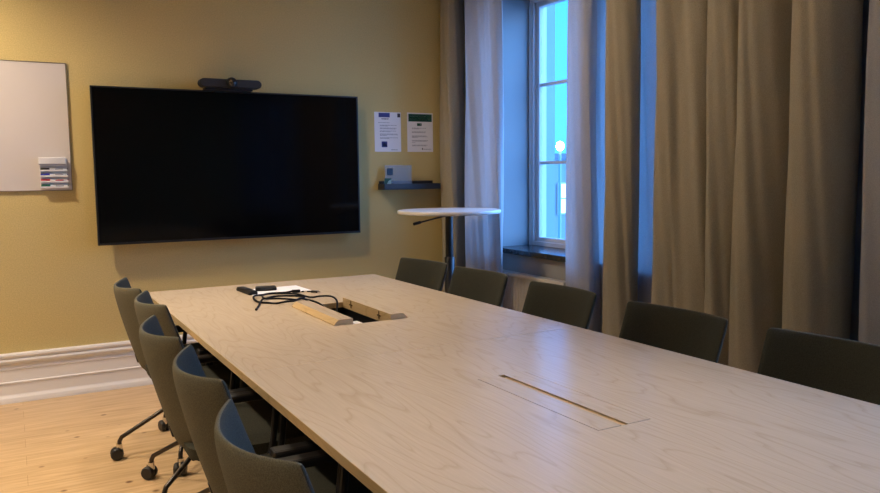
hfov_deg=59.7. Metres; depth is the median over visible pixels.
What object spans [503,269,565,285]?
grille
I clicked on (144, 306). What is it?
swivel chair
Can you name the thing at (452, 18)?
curtain
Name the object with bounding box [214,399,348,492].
swivel chair
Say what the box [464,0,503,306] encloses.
curtain
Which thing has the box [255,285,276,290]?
adapter
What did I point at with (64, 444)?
floor
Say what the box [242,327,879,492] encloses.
conference table
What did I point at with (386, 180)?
leaflet
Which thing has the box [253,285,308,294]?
paper sheet
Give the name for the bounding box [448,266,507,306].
swivel chair
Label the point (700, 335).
swivel chair
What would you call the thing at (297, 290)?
cable
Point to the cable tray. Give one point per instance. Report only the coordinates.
(359, 315)
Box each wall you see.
[0,0,465,353]
[502,0,868,340]
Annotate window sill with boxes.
[503,245,565,261]
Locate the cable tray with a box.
[330,307,377,323]
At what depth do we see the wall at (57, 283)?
4.94 m
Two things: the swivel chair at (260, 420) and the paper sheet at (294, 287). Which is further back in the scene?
the paper sheet at (294, 287)
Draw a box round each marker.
[40,168,67,169]
[41,173,67,174]
[41,179,67,180]
[41,184,68,186]
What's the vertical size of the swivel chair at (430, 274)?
0.829 m
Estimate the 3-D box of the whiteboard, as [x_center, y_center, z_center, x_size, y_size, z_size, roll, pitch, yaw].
[-2.989,-0.658,4.122,1.800,0.747,0.012,-4,6,-29]
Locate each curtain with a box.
[439,0,465,291]
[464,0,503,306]
[565,0,656,332]
[602,0,640,336]
[651,0,863,372]
[859,0,879,345]
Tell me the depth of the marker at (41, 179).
4.52 m
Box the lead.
[301,290,320,292]
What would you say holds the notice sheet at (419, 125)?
attached to the wall at (57, 283)
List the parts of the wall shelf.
rail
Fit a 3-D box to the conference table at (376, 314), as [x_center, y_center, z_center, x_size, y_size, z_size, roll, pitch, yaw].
[-0.485,0.620,3.435,1.272,0.752,1.858,-4,6,-29]
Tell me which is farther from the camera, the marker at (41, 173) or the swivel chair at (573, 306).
the marker at (41, 173)
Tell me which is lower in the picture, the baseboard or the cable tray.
the baseboard
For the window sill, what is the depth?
5.27 m
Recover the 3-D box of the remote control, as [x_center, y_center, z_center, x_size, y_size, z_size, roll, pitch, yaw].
[-0.969,0.221,3.847,0.046,0.021,0.190,-4,6,-33]
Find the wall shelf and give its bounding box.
[378,180,440,189]
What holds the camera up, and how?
on the wall screen
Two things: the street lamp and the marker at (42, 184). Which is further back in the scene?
the street lamp
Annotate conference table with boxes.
[149,274,575,378]
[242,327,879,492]
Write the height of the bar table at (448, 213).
1.076 m
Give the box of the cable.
[252,289,322,305]
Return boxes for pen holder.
[39,158,68,187]
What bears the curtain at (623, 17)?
hanging from the rail
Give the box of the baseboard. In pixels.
[0,334,197,404]
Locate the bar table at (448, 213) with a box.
[397,207,500,292]
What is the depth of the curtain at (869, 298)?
2.91 m
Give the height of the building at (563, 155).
8.300 m
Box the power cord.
[255,293,337,311]
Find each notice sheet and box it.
[374,112,400,151]
[407,113,432,151]
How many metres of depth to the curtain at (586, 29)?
4.42 m
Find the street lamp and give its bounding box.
[556,141,563,238]
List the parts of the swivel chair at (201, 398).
backrest, armrest, arm post, armrest, seat, arm post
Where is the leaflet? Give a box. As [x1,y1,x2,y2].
[384,178,390,183]
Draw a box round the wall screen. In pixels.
[89,85,360,245]
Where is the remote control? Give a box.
[236,286,257,294]
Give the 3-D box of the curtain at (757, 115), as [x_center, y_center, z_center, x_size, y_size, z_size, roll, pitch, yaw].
[1.355,-0.494,3.444,0.230,2.903,1.024,-4,6,-29]
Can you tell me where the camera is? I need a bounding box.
[197,77,261,91]
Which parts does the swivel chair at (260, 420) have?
backrest, leg, armrest, arm post, armrest, seat, arm post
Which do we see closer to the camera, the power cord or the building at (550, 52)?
the power cord
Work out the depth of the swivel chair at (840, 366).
2.25 m
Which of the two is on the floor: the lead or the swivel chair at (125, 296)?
the swivel chair at (125, 296)
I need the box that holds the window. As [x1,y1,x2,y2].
[529,0,566,248]
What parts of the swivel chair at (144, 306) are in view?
backrest, leg, leg, armrest, seat, arm post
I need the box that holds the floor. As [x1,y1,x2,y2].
[0,385,209,492]
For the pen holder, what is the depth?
4.52 m
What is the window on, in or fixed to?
in the wall at (515, 12)
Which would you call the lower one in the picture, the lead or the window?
the lead
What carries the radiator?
attached to the wall at (515, 12)
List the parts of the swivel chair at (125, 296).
backrest, leg, leg, armrest, seat, arm post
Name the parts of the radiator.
panel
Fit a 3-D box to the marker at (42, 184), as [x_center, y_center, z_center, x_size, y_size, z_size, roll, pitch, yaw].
[-2.271,-0.358,4.527,0.145,0.017,0.017,-4,6,-29]
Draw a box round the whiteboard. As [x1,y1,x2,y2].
[0,60,72,191]
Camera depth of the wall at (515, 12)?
5.56 m
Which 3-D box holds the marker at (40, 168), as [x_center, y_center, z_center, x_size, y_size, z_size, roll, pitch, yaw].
[-2.272,-0.456,4.518,0.145,0.017,0.017,-4,6,-29]
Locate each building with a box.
[546,4,554,237]
[554,153,565,238]
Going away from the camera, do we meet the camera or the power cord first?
the power cord
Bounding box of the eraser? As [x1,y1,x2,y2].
[38,157,65,164]
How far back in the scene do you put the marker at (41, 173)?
4.51 m
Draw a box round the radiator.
[503,269,565,311]
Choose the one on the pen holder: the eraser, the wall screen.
the eraser
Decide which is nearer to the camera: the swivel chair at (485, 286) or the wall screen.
the swivel chair at (485, 286)
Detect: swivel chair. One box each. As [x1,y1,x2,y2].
[110,277,221,474]
[134,290,249,492]
[139,315,310,492]
[172,344,372,492]
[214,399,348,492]
[395,257,447,291]
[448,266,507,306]
[522,281,595,328]
[619,301,727,362]
[757,328,879,404]
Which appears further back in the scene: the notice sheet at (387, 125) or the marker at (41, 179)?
the notice sheet at (387, 125)
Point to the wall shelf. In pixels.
(427, 184)
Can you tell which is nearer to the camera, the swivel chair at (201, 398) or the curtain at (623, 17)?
the swivel chair at (201, 398)

